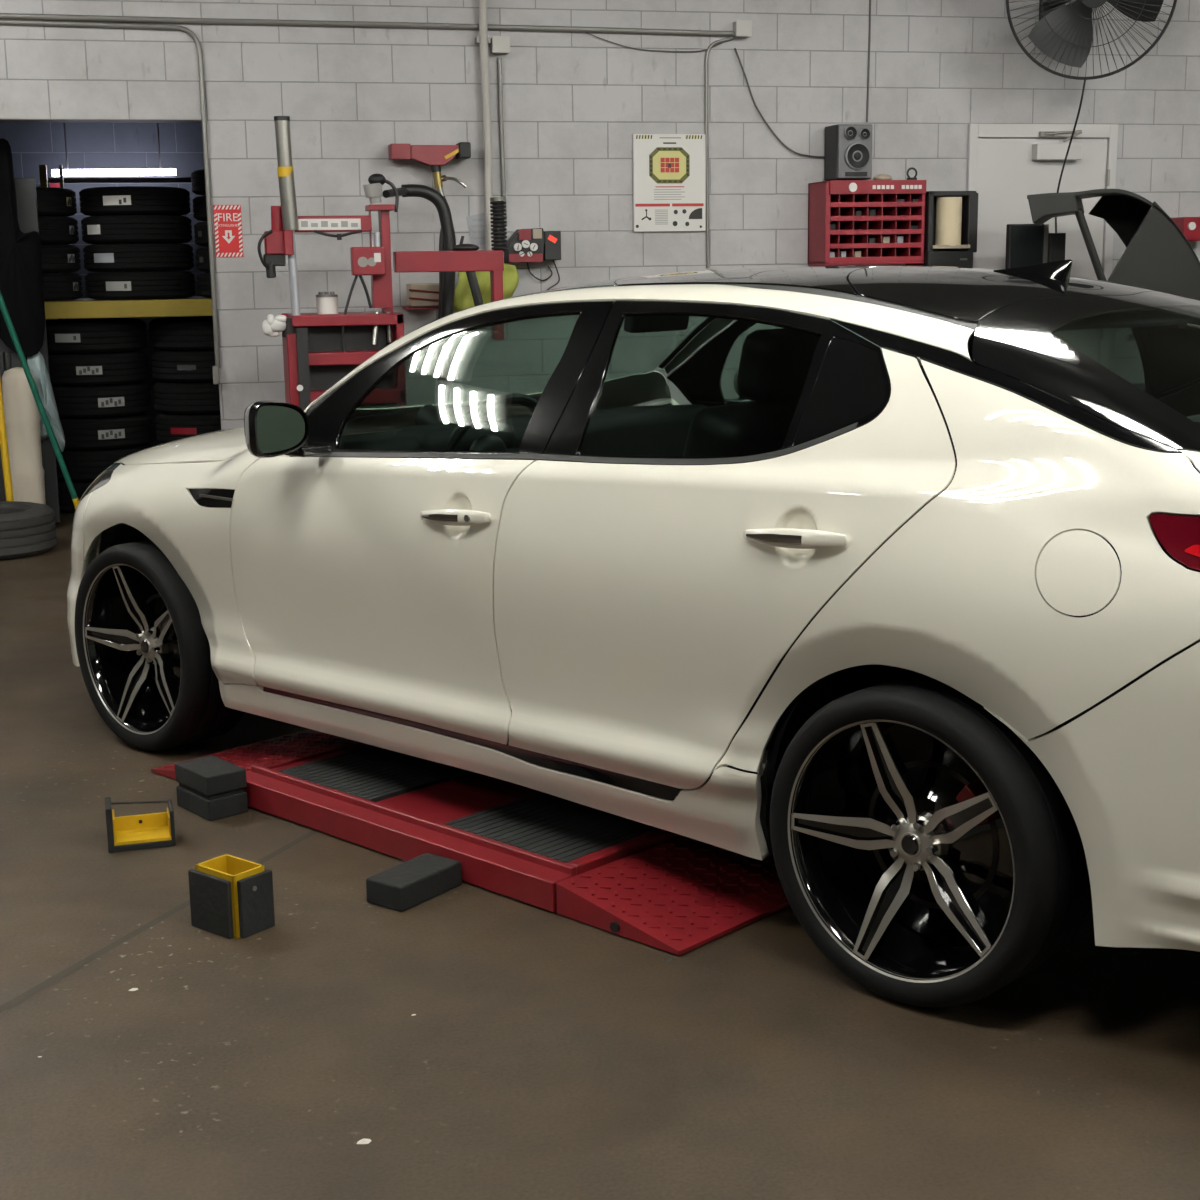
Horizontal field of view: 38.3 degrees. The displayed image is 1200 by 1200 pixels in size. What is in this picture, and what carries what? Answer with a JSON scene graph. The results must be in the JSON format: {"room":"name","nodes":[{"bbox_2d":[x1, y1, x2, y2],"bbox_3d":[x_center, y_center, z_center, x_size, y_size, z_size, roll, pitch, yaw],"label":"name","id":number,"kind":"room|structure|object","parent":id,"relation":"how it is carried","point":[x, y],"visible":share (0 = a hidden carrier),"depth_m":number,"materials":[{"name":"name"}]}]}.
{"room":"auto repair garage","nodes":[
{"label":"auto repair garage","id":0,"kind":"room"},
{"bbox_2d":[0,122,209,446],"bbox_3d":[-3.606,-2.324,11.920,4.800,3.000,0.200,-3,11,-13],"label":"wall","id":1,"kind":"structure","parent":0,"point":[33,144],"depth_m":11.75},
{"bbox_2d":[0,512,1199,1199],"bbox_3d":[1.142,0.676,4.428,17.000,0.100,18.600,-3,11,-13],"label":"floor","id":2,"kind":"structure","parent":0,"point":[543,1054],"depth_m":3.35,"materials":[{"name":"concrete"}]},
{"bbox_2d":[0,378,13,500],"bbox_3d":[-3.274,-0.910,9.466,0.084,1.132,0.040,5,13,28],"label":"bar","id":3,"kind":"object","parent":2,"relation":"on","point":[3,435],"visible":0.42,"depth_m":9.47,"materials":[{"name":"metal"}]},
{"bbox_2d":[2,352,45,504],"bbox_3d":[-3.250,-0.885,9.733,0.202,1.018,0.202,-7,13,-29],"label":"gas cylinder","id":4,"kind":"object","parent":2,"relation":"on","point":[22,418],"visible":0.68,"depth_m":9.65,"materials":[{"name":"beige metal"}]},
{"bbox_2d":[0,501,56,559],"bbox_3d":[-3.236,-0.366,9.126,0.690,0.235,0.690,-3,11,-13],"label":"tyre","id":5,"kind":"object","parent":2,"relation":"on","point":[26,528],"visible":1,"depth_m":8.96,"materials":[{"name":"rubber"}]},
{"bbox_2d":[0,178,60,522],"bbox_3d":[-3.427,-1.396,9.821,0.552,1.950,0.040,-3,11,-13],"label":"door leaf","id":6,"kind":"structure","parent":2,"relation":"on","point":[26,197],"depth_m":9.84,"materials":[{"name":"black"}]},
{"bbox_2d":[0,138,44,356],"bbox_3d":[-3.279,-1.955,9.622,0.318,1.196,0.144,-3,11,-13],"label":"jacket","id":7,"kind":"object","parent":6,"relation":"hanging from","point":[21,272],"visible":0.98,"depth_m":9.62,"materials":[{"name":"black fabric"}]},
{"bbox_2d":[27,352,64,451],"bbox_3d":[-3.163,-1.130,9.857,0.176,0.581,0.131,-3,11,-13],"label":"plastic sheet","id":8,"kind":"object","parent":6,"relation":"hanging from","point":[36,363],"visible":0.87,"depth_m":9.82,"materials":[{"name":"grey"}]},
{"bbox_2d":[0,292,78,509],"bbox_3d":[-3.064,-1.036,9.485,0.036,1.406,0.501,8,14,36],"label":"pole","id":9,"kind":"object","parent":2,"relation":"on","point":[3,307],"visible":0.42,"depth_m":9.45,"materials":[{"name":"teal"}]},
{"bbox_2d":[39,165,57,319],"bbox_3d":[-3.548,-1.741,11.242,0.042,2.118,0.060,-3,11,-13],"label":"post","id":10,"kind":"object","parent":2,"relation":"on","point":[42,168],"visible":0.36,"depth_m":11.02,"materials":[{"name":"black metal"}]},
{"bbox_2d":[59,165,69,272],"bbox_3d":[-3.441,-1.747,11.266,0.018,2.118,0.060,-3,11,-13],"label":"post","id":11,"kind":"object","parent":2,"relation":"on","point":[60,166],"visible":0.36,"depth_m":11.05,"materials":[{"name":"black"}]},
{"bbox_2d":[58,480,91,512],"bbox_3d":[-3.110,-0.676,10.790,0.660,0.190,0.660,-3,11,-13],"label":"tyre","id":12,"kind":"object","parent":2,"relation":"on","point":[66,503],"visible":0.16,"depth_m":10.50,"materials":[{"name":"black rubber"}]},
{"bbox_2d":[56,444,151,481],"bbox_3d":[-3.112,-0.865,10.753,0.660,0.190,0.660,-3,11,-13],"label":"tyre","id":13,"kind":"object","parent":12,"relation":"on","point":[82,465],"visible":0.34,"depth_m":10.45,"materials":[{"name":"black rubber"}]},
{"bbox_2d":[56,413,152,449],"bbox_3d":[-3.114,-1.054,10.713,0.660,0.190,0.664,-3,11,-13],"label":"tyre","id":14,"kind":"object","parent":13,"relation":"on","point":[132,430],"visible":0.7,"depth_m":10.44,"materials":[{"name":"black rubber"}]},
{"bbox_2d":[52,382,151,417],"bbox_3d":[-3.117,-1.244,10.677,0.660,0.190,0.662,-3,11,-13],"label":"tyre","id":15,"kind":"object","parent":14,"relation":"on","point":[102,401],"visible":0.71,"depth_m":10.39,"materials":[{"name":"black rubber"}]},
{"bbox_2d":[48,350,149,385],"bbox_3d":[-3.119,-1.433,10.638,0.660,0.190,0.665,-3,11,-13],"label":"tyre","id":16,"kind":"object","parent":15,"relation":"on","point":[89,369],"visible":0.83,"depth_m":10.36,"materials":[{"name":"black rubber"}]},
{"bbox_2d":[79,367,98,374],"bbox_3d":[-3.055,-1.371,10.322,0.113,0.045,0.007,-3,11,-9],"label":"print","id":17,"kind":"object","parent":16,"relation":"attached to","point":[82,370],"depth_m":10.32,"materials":[{"name":"grey paper"}]},
{"bbox_2d":[46,318,147,353],"bbox_3d":[-3.122,-1.623,10.603,0.660,0.190,0.660,-3,11,-13],"label":"tyre","id":18,"kind":"object","parent":16,"relation":"on","point":[99,335],"visible":0.87,"depth_m":10.33,"materials":[{"name":"black rubber"}]},
{"bbox_2d":[101,398,120,406],"bbox_3d":[-2.943,-1.191,10.398,0.118,0.048,0.007,-7,13,-29],"label":"print","id":19,"kind":"object","parent":15,"relation":"attached to","point":[105,402],"depth_m":10.40,"materials":[{"name":"grey paper"}]},
{"bbox_2d":[101,430,120,438],"bbox_3d":[-2.951,-1.000,10.430,0.118,0.048,0.007,-7,13,-27],"label":"print","id":20,"kind":"object","parent":14,"relation":"attached to","point":[105,434],"depth_m":10.43,"materials":[{"name":"grey paper"}]},
{"bbox_2d":[44,296,212,318],"bbox_3d":[-3.071,-1.814,10.594,3.260,2.500,0.890,-3,11,-13],"label":"rack","id":21,"kind":"object","parent":2,"relation":"on","point":[197,305],"visible":0.14,"depth_m":10.23,"materials":[{"name":"yellow metal"}]},
{"bbox_2d":[43,273,82,300],"bbox_3d":[-3.461,-1.898,10.469,0.620,0.163,0.620,-3,11,-13],"label":"tyre","id":22,"kind":"object","parent":21,"relation":"on","point":[57,286],"visible":0.56,"depth_m":10.30,"materials":[{"name":"black rubber"}]},
{"bbox_2d":[41,245,80,272],"bbox_3d":[-3.463,-2.060,10.436,0.620,0.163,0.620,-3,11,-13],"label":"tyre","id":23,"kind":"object","parent":22,"relation":"on","point":[55,258],"visible":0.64,"depth_m":10.27,"materials":[{"name":"black rubber"}]},
{"bbox_2d":[38,216,78,244],"bbox_3d":[-3.465,-2.223,10.404,0.620,0.163,0.620,-3,11,-13],"label":"tyre","id":24,"kind":"object","parent":23,"relation":"on","point":[53,230],"visible":0.62,"depth_m":10.24,"materials":[{"name":"black rubber"}]},
{"bbox_2d":[36,187,76,216],"bbox_3d":[-3.467,-2.386,10.372,0.620,0.163,0.620,-3,11,-13],"label":"tyre","id":25,"kind":"object","parent":24,"relation":"on","point":[51,201],"visible":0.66,"depth_m":10.21,"materials":[{"name":"black rubber"}]},
{"bbox_2d":[85,271,194,299],"bbox_3d":[-2.818,-1.931,10.594,0.650,0.163,0.650,-3,11,-13],"label":"tyre","id":26,"kind":"object","parent":21,"relation":"on","point":[142,285],"visible":0.99,"depth_m":10.33,"materials":[{"name":"black rubber"}]},
{"bbox_2d":[83,243,193,271],"bbox_3d":[-2.820,-2.094,10.562,0.650,0.163,0.650,-3,11,-13],"label":"tyre","id":27,"kind":"object","parent":26,"relation":"on","point":[143,256],"visible":1,"depth_m":10.29,"materials":[{"name":"black rubber"}]},
{"bbox_2d":[81,215,191,243],"bbox_3d":[-2.822,-2.257,10.530,0.650,0.163,0.650,-3,11,-13],"label":"tyre","id":28,"kind":"object","parent":27,"relation":"on","point":[108,229],"visible":0.98,"depth_m":10.26,"materials":[{"name":"black rubber"}]},
{"bbox_2d":[79,186,190,215],"bbox_3d":[-2.825,-2.419,10.497,0.650,0.163,0.652,-3,11,-13],"label":"tyre","id":29,"kind":"object","parent":28,"relation":"on","point":[119,200],"visible":0.95,"depth_m":10.23,"materials":[{"name":"black rubber"}]},
{"bbox_2d":[197,273,211,297],"bbox_3d":[-2.175,-1.967,10.761,0.650,0.151,0.650,-3,11,-13],"label":"tyre","id":30,"kind":"object","parent":21,"relation":"on","point":[204,288],"visible":0.18,"depth_m":10.56,"materials":[{"name":"black rubber"}]},
{"bbox_2d":[196,247,209,271],"bbox_3d":[-2.177,-2.118,10.731,0.650,0.151,0.650,-3,11,-13],"label":"tyre","id":31,"kind":"object","parent":30,"relation":"on","point":[202,254],"visible":0.16,"depth_m":10.53,"materials":[{"name":"black rubber"}]},
{"bbox_2d":[194,221,208,246],"bbox_3d":[-2.179,-2.270,10.701,0.650,0.151,0.650,-3,11,-13],"label":"tyre","id":32,"kind":"object","parent":31,"relation":"on","point":[201,237],"visible":0.2,"depth_m":10.50,"materials":[{"name":"black rubber"}]},
{"bbox_2d":[193,195,206,220],"bbox_3d":[-2.181,-2.421,10.671,0.650,0.151,0.650,-3,11,-13],"label":"tyre","id":33,"kind":"object","parent":32,"relation":"on","point":[199,202],"visible":0.1,"depth_m":10.47,"materials":[{"name":"black rubber"}]},
{"bbox_2d":[191,169,205,195],"bbox_3d":[-2.183,-2.572,10.641,0.650,0.151,0.650,-3,11,-13],"label":"tyre","id":34,"kind":"object","parent":33,"relation":"on","point":[198,176],"visible":0.18,"depth_m":10.44,"materials":[{"name":"black rubber"}]},
{"bbox_2d":[104,797,175,852],"bbox_3d":[-1.203,0.579,4.516,0.170,0.118,0.112,-4,12,-16],"label":"adapter","id":35,"kind":"object","parent":2,"relation":"on","point":[153,830],"visible":1,"depth_m":4.51,"materials":[{"name":"yellow metal"}]},
{"bbox_2d":[0,829,318,1012],"bbox_3d":[-1.317,0.879,3.305,2.326,0.001,3.185,-3,11,-13],"label":"joint","id":36,"kind":"structure","parent":2,"relation":"on","point":[162,917],"depth_m":3.85,"materials":[{"name":"concrete"}]},
{"bbox_2d":[175,755,247,820],"bbox_3d":[-1.078,0.520,4.789,0.120,0.125,0.191,-10,15,-40],"label":"block","id":37,"kind":"object","parent":2,"relation":"on","point":[211,788],"visible":1,"depth_m":4.73,"materials":[{"name":"black rubber"}]},
{"bbox_2d":[188,854,274,938],"bbox_3d":[-0.839,0.674,3.937,0.160,0.147,0.116,8,14,38],"label":"adapter","id":38,"kind":"object","parent":2,"relation":"on","point":[231,896],"visible":1,"depth_m":3.90,"materials":[{"name":"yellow rubber"}]},
{"bbox_2d":[257,116,507,409],"bbox_3d":[-1.104,-1.360,8.956,1.289,2.194,0.525,-3,11,-13],"label":"tyre changer","id":39,"kind":"object","parent":2,"relation":"on","point":[319,350],"visible":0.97,"depth_m":8.73,"materials":[{"name":"red metal"}]},
{"bbox_2d":[316,292,337,313],"bbox_3d":[-1.399,-1.524,8.856,0.111,0.112,0.111,-3,11,-13],"label":"can","id":40,"kind":"object","parent":39,"relation":"on","point":[327,303],"visible":1,"depth_m":8.81,"materials":[{"name":"white metal"}]},
{"bbox_2d":[366,853,461,911],"bbox_3d":[-0.444,0.674,4.132,0.115,0.062,0.219,7,14,35],"label":"block","id":41,"kind":"object","parent":2,"relation":"on","point":[401,887],"visible":1,"depth_m":4.08,"materials":[{"name":"black rubber"}]},
{"bbox_2d":[401,184,455,403],"bbox_3d":[-0.923,-1.331,9.534,0.286,1.875,0.115,-3,11,-13],"label":"air hose","id":42,"kind":"object","parent":2,"relation":"on","point":[447,238],"visible":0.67,"depth_m":9.44,"materials":[{"name":"black rubber"}]},
{"bbox_2d":[151,729,789,955],"bbox_3d":[0.104,0.446,5.149,2.080,0.092,2.026,10,15,42],"label":"scissor lift","id":43,"kind":"object","parent":2,"relation":"on","point":[670,892],"visible":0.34,"depth_m":4.30,"materials":[{"name":"red metal"}]},
{"bbox_2d":[67,259,1199,1007],"bbox_3d":[0.236,-0.213,4.936,4.911,1.471,2.153,8,14,38],"label":"car","id":44,"kind":"object","parent":2,"relation":"on","point":[931,628],"visible":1,"depth_m":3.69,"materials":[{"name":"white paint"}]},
{"bbox_2d":[189,489,234,506],"bbox_3d":[-1.113,-0.296,4.924,0.027,0.060,0.279,-11,15,-42],"label":"vent","id":45,"kind":"object","parent":44,"relation":"attached to","point":[197,497],"depth_m":4.91,"materials":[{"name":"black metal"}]},
{"bbox_2d":[248,400,309,457],"bbox_3d":[-0.823,-0.441,4.452,0.058,0.148,0.160,10,15,42],"label":"mirror","id":46,"kind":"object","parent":44,"relation":"attached to","point":[275,428],"depth_m":4.45,"materials":[{"name":"black mirror"}]},
{"bbox_2d":[257,406,304,452],"bbox_3d":[-0.826,-0.442,4.453,0.134,0.120,0.011,-6,12,-26],"label":"mirror glass","id":47,"kind":"object","parent":44,"relation":"on","point":[280,429],"depth_m":4.45,"materials":[{"name":"green"}]},
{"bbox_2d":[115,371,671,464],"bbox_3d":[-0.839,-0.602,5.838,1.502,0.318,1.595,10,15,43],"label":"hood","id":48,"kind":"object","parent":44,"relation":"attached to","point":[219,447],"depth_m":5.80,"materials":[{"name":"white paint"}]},
{"bbox_2d":[624,315,688,332],"bbox_3d":[0.151,-0.816,4.838,0.073,0.127,0.240,10,15,43],"label":"mirror","id":49,"kind":"object","parent":44,"relation":"on","point":[658,323],"depth_m":4.80,"materials":[{"name":"black plastic"}]},
{"bbox_2d":[1149,514,1199,569],"bbox_3d":[1.132,-0.078,2.954,0.397,0.127,0.050,7,13,33],"label":"tail light","id":50,"kind":"object","parent":44,"relation":"on","point":[1174,539],"depth_m":3.03,"materials":[{"name":"red plastic"}]},
{"bbox_2d":[1005,224,1065,380],"bbox_3d":[2.530,-1.418,10.398,0.446,1.652,0.398,-3,11,-13],"label":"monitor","id":51,"kind":"object","parent":2,"relation":"on","point":[1026,244],"visible":0.41,"depth_m":10.19,"materials":[{"name":"black plastic"}]},
{"bbox_2d":[1027,189,1199,391],"bbox_3d":[2.971,-1.411,9.895,1.456,1.823,0.504,-3,11,-13],"label":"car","id":52,"kind":"object","parent":2,"relation":"on","point":[1157,256],"visible":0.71,"depth_m":9.57,"materials":[{"name":"black plastic"}]},
{"bbox_3d":[-2.457,-0.718,10.958,0.660,0.190,0.660,-3,11,-13],"label":"tyre","id":53,"kind":"object","parent":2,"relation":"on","visible":0},
{"bbox_3d":[-2.459,-0.907,10.921,0.660,0.190,0.660,-3,11,-13],"label":"tyre","id":54,"kind":"object","parent":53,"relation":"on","visible":0},
{"bbox_2d":[155,412,220,442],"bbox_3d":[-2.462,-1.097,10.883,0.660,0.190,0.660,-3,11,-13],"label":"tyre","id":55,"kind":"object","parent":54,"relation":"on","point":[169,427],"visible":0.46,"depth_m":10.58,"materials":[{"name":"black rubber"}]},
{"bbox_2d":[153,381,219,413],"bbox_3d":[-2.465,-1.286,10.846,0.660,0.190,0.660,-3,11,-13],"label":"tyre","id":56,"kind":"object","parent":55,"relation":"on","point":[169,397],"visible":0.51,"depth_m":10.54,"materials":[{"name":"black rubber"}]},
{"bbox_2d":[151,350,214,382],"bbox_3d":[-2.467,-1.476,10.808,0.660,0.190,0.660,-3,11,-13],"label":"tyre","id":57,"kind":"object","parent":56,"relation":"on","point":[167,366],"visible":0.48,"depth_m":10.51,"materials":[{"name":"black rubber"}]},
{"bbox_2d":[149,316,213,350],"bbox_3d":[-2.470,-1.665,10.771,0.660,0.190,0.660,-3,11,-13],"label":"tyre","id":58,"kind":"object","parent":57,"relation":"on","point":[195,333],"visible":0.54,"depth_m":10.47,"materials":[{"name":"black rubber"}]},
{"bbox_2d":[0,0,1199,429],"bbox_3d":[-0.289,-2.363,9.963,17.000,3.750,0.200,-3,11,-13],"label":"wall","id":59,"kind":"structure","parent":0,"point":[574,103],"depth_m":9.86,"materials":[{"name":"white brick"}]},
{"bbox_2d":[0,19,219,367],"bbox_3d":[-2.771,-2.158,9.293,1.326,1.842,0.028,-3,11,-13],"label":"conduit","id":60,"kind":"object","parent":59,"relation":"attached to","point":[189,32],"visible":1,"depth_m":9.32,"materials":[{"name":"grey metal"}]},
{"bbox_2d":[212,366,219,383],"bbox_3d":[-2.136,-1.251,9.604,0.035,0.100,0.050,-3,11,-13],"label":"outlet box","id":61,"kind":"object","parent":59,"relation":"attached to","point":[215,369],"visible":1,"depth_m":9.58,"materials":[{"name":"grey metal"}]},
{"bbox_2d":[213,205,243,256],"bbox_3d":[-2.045,-2.030,9.501,0.150,0.281,0.007,-3,11,-13],"label":"fire sign","id":62,"kind":"object","parent":59,"relation":"attached to","point":[227,218],"visible":1,"depth_m":9.50,"materials":[{"name":"red"}]},
{"bbox_2d":[0,13,733,36],"bbox_3d":[-1.331,-3.147,9.441,4.303,0.069,0.032,-3,11,-13],"label":"conduit","id":63,"kind":"object","parent":59,"relation":"attached to","point":[19,16],"visible":1,"depth_m":9.43,"materials":[{"name":"grey metal"}]},
{"bbox_2d":[491,36,509,53],"bbox_3d":[-0.556,-3.089,9.614,0.099,0.088,0.075,-3,11,-13],"label":"junction box","id":64,"kind":"object","parent":63,"relation":"attached to","point":[499,44],"visible":1,"depth_m":9.58,"materials":[{"name":"grey plastic"}]},
{"bbox_2d":[587,33,721,51],"bbox_3d":[0.308,-3.174,9.827,0.808,0.105,0.006,-3,11,-13],"label":"cable","id":65,"kind":"object","parent":63,"relation":"hanging from","point":[587,33],"visible":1,"depth_m":9.83,"materials":[{"name":"grey plastic"}]},
{"bbox_2d":[402,306,438,308],"bbox_3d":[-0.996,-1.643,9.693,0.200,0.014,0.262,-3,11,-13],"label":"wall shelf","id":66,"kind":"object","parent":59,"relation":"attached to","point":[403,307],"visible":0.64,"depth_m":9.57,"materials":[{"name":"red metal"}]},
{"bbox_2d":[406,283,438,306],"bbox_3d":[-0.978,-1.700,9.618,0.196,0.123,0.190,-3,11,-13],"label":"box","id":67,"kind":"object","parent":66,"relation":"on","point":[418,294],"visible":0.78,"depth_m":9.54,"materials":[{"name":"cardboard"}]},
{"bbox_2d":[388,142,470,195],"bbox_3d":[-0.941,-2.386,9.592,0.443,0.299,0.160,-3,11,-13],"label":"hanger","id":68,"kind":"object","parent":59,"relation":"attached to","point":[435,156],"visible":0.96,"depth_m":9.55,"materials":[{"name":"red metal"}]},
{"bbox_2d":[466,213,485,245],"bbox_3d":[-0.693,-2.104,9.810,0.134,0.194,0.004,-3,11,-13],"label":"paper notice","id":69,"kind":"object","parent":59,"relation":"attached to","point":[476,223],"visible":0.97,"depth_m":9.81,"materials":[{"name":"grey paper"}]},
{"bbox_2d":[475,0,493,249],"bbox_3d":[-0.642,-2.713,9.664,0.082,1.644,0.082,-3,11,-13],"label":"conduit","id":70,"kind":"object","parent":59,"relation":"attached to","point":[483,39],"visible":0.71,"depth_m":9.63,"materials":[{"name":"grey metal"}]},
{"bbox_2d":[453,263,518,311],"bbox_3d":[-0.646,-1.761,9.710,0.283,0.284,0.283,8,14,38],"label":"safety vest","id":71,"kind":"object","parent":59,"relation":"hanging from","point":[463,299],"visible":0.44,"depth_m":9.69,"materials":[{"name":"yellow fabric"}]},
{"bbox_2d":[497,58,506,224],"bbox_3d":[-0.551,-2.579,9.741,0.035,0.918,0.026,-3,11,-13],"label":"conduit","id":72,"kind":"object","parent":59,"relation":"attached to","point":[499,60],"visible":0.83,"depth_m":9.72,"materials":[{"name":"grey metal"}]},
{"bbox_2d":[504,228,544,262],"bbox_3d":[-0.428,-2.012,9.805,0.216,0.191,0.160,-3,11,-13],"label":"panel","id":73,"kind":"object","parent":59,"relation":"attached to","point":[524,245],"visible":1,"depth_m":9.74,"materials":[{"name":"black plastic"}]},
{"bbox_2d":[526,262,552,280],"bbox_3d":[-0.346,-1.885,9.906,0.152,0.110,0.008,-3,11,-13],"label":"cord","id":74,"kind":"object","parent":73,"relation":"hanging from","point":[526,262],"visible":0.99,"depth_m":9.91,"materials":[{"name":"black rubber"}]},
{"bbox_2d":[543,231,560,259],"bbox_3d":[-0.281,-2.021,9.848,0.095,0.162,0.141,-3,11,-13],"label":"control box","id":75,"kind":"object","parent":59,"relation":"attached to","point":[552,243],"visible":0.82,"depth_m":9.78,"materials":[{"name":"black plastic"}]},
{"bbox_2d":[632,134,705,231],"bbox_3d":[0.402,-2.414,9.997,0.432,0.548,0.025,-3,11,-13],"label":"poster","id":76,"kind":"object","parent":59,"relation":"attached to","point":[669,170],"visible":1,"depth_m":9.99,"materials":[{"name":"white paper"}]},
{"bbox_2d":[655,210,667,222],"bbox_3d":[0.356,-2.220,10.012,0.078,0.083,0.001,-3,11,-13],"label":"print","id":77,"kind":"object","parent":76,"relation":"attached to","point":[661,216],"depth_m":10.01,"materials":[{"name":"grey paper"}]},
{"bbox_2d":[637,135,700,179],"bbox_3d":[0.402,-2.552,9.958,0.386,0.248,0.001,-3,11,-13],"label":"print","id":78,"kind":"object","parent":76,"relation":"attached to","point":[659,157],"depth_m":9.96,"materials":[{"name":"white paper"}]},
{"bbox_2d":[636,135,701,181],"bbox_3d":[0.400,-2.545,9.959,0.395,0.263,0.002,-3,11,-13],"label":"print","id":79,"kind":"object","parent":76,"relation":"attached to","point":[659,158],"depth_m":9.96,"materials":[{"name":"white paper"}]},
{"bbox_2d":[635,158,703,206],"bbox_3d":[0.402,-2.416,9.985,0.410,0.274,0.002,-3,11,-13],"label":"print","id":80,"kind":"object","parent":76,"relation":"attached to","point":[659,182],"depth_m":9.99,"materials":[{"name":"white paper"}]},
{"bbox_2d":[654,189,684,199],"bbox_3d":[0.403,-2.348,9.999,0.186,0.059,0.001,-3,11,-13],"label":"print","id":81,"kind":"object","parent":76,"relation":"attached to","point":[659,194],"depth_m":10.00,"materials":[{"name":"grey paper"}]},
{"bbox_2d":[705,37,733,267],"bbox_3d":[0.692,-2.596,10.035,0.173,1.307,0.022,-3,11,-13],"label":"conduit","id":82,"kind":"object","parent":59,"relation":"attached to","point":[727,39],"visible":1,"depth_m":10.00,"materials":[{"name":"grey metal"}]},
{"bbox_2d":[733,20,751,37],"bbox_3d":[0.814,-3.274,9.904,0.092,0.088,0.075,-3,11,-13],"label":"junction box","id":83,"kind":"object","parent":59,"relation":"attached to","point":[741,28],"visible":1,"depth_m":9.87,"materials":[{"name":"grey plastic"}]},
{"bbox_2d":[734,48,824,157],"bbox_3d":[1.052,-2.891,10.054,0.566,0.615,0.010,-3,11,-13],"label":"cable","id":84,"kind":"object","parent":59,"relation":"attached to","point":[764,120],"visible":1,"depth_m":10.04,"materials":[{"name":"grey plastic"}]},
{"bbox_2d":[808,180,926,264],"bbox_3d":[1.567,-2.219,10.160,0.615,0.476,0.312,-3,11,-13],"label":"upper cabinet","id":85,"kind":"object","parent":59,"relation":"attached to","point":[832,201],"visible":1,"depth_m":10.06,"materials":[{"name":"red metal"}]},
{"bbox_2d":[824,124,871,180],"bbox_3d":[1.454,-2.611,10.081,0.218,0.308,0.236,-3,11,-13],"label":"loudspeaker","id":86,"kind":"object","parent":85,"relation":"on","point":[848,147],"visible":1,"depth_m":9.99,"materials":[{"name":"black plastic"}]},
{"bbox_2d":[830,256,920,261],"bbox_3d":[1.577,-2.012,10.195,0.569,0.028,0.276,-3,11,-13],"label":"shelf","id":87,"kind":"object","parent":85,"relation":"attached to","point":[848,258],"depth_m":10.07,"materials":[{"name":"red metal"}]},
{"bbox_2d":[830,215,921,221],"bbox_3d":[1.574,-2.241,10.150,0.569,0.028,0.276,-3,11,-13],"label":"shelf","id":88,"kind":"object","parent":85,"relation":"attached to","point":[833,218],"depth_m":10.04,"materials":[{"name":"red metal"}]},
{"bbox_2d":[830,229,921,234],"bbox_3d":[1.575,-2.164,10.165,0.569,0.028,0.276,-3,11,-13],"label":"shelf","id":89,"kind":"object","parent":85,"relation":"attached to","point":[838,231],"depth_m":10.04,"materials":[{"name":"red metal"}]},
{"bbox_2d":[830,243,921,248],"bbox_3d":[1.576,-2.088,10.180,0.569,0.028,0.276,-3,11,-13],"label":"shelf","id":90,"kind":"object","parent":85,"relation":"attached to","point":[832,245],"depth_m":10.06,"materials":[{"name":"red metal"}]},
{"bbox_2d":[830,202,922,207],"bbox_3d":[1.573,-2.317,10.135,0.569,0.028,0.276,-3,11,-13],"label":"shelf","id":91,"kind":"object","parent":85,"relation":"attached to","point":[832,204],"depth_m":10.01,"materials":[{"name":"red metal"}]},
{"bbox_2d":[873,174,891,179],"bbox_3d":[1.651,-2.465,10.089,0.110,0.044,0.100,-3,11,-13],"label":"glove","id":92,"kind":"object","parent":85,"relation":"on","point":[880,176],"visible":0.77,"depth_m":10.05,"materials":[{"name":"fabric"}]},
{"bbox_2d":[907,167,916,179],"bbox_3d":[1.822,-2.486,10.084,0.059,0.079,0.059,10,15,42],"label":"wire hook","id":93,"kind":"object","parent":85,"relation":"on","point":[909,169],"visible":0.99,"depth_m":10.07,"materials":[{"name":"black metal"}]},
{"bbox_2d":[866,0,870,121],"bbox_3d":[1.576,-3.271,10.119,0.020,0.910,0.012,-3,11,-13],"label":"conduit","id":94,"kind":"object","parent":59,"relation":"attached to","point":[869,38],"visible":1,"depth_m":10.14,"materials":[{"name":"grey metal"}]},
{"bbox_2d":[905,191,977,267],"bbox_3d":[2.030,-2.196,10.258,0.320,0.444,0.358,-3,11,-13],"label":"towel holder","id":95,"kind":"object","parent":59,"relation":"attached to","point":[951,217],"visible":0.74,"depth_m":10.11,"materials":[{"name":"black plastic"}]},
{"bbox_2d":[966,124,1117,402],"bbox_3d":[2.713,-1.768,10.621,0.977,2.248,0.129,-3,11,-13],"label":"door","id":96,"kind":"structure","parent":59,"relation":"in","point":[1002,172],"depth_m":10.52,"materials":[{"name":"white paint"}]},
{"bbox_2d":[1006,0,1176,232],"bbox_3d":[2.699,-2.829,9.953,0.754,2.186,0.901,-8,13,-33],"label":"wall fan","id":97,"kind":"object","parent":59,"relation":"attached to","point":[1063,32],"visible":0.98,"depth_m":9.81,"materials":[{"name":"black metal"}]},
{"bbox_2d":[1171,217,1199,240],"bbox_3d":[3.666,-2.299,10.709,0.210,0.146,0.197,-3,11,-13],"label":"wall box","id":98,"kind":"object","parent":59,"relation":"attached to","point":[1189,226],"visible":0.76,"depth_m":10.62,"materials":[{"name":"metal"}]},
{"bbox_3d":[-3.352,-3.619,10.463,5.000,0.100,2.618,-3,11,-13],"label":"ceiling","id":99,"kind":"structure","parent":0,"visible":0},
{"bbox_2d":[47,122,191,182],"bbox_3d":[-2.991,-3.252,11.364,1.340,0.980,0.047,-3,11,-13],"label":"strip light","id":100,"kind":"object","parent":99,"relation":"hanging from","point":[67,172],"visible":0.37,"depth_m":11.39,"materials":[{"name":"white plastic"}]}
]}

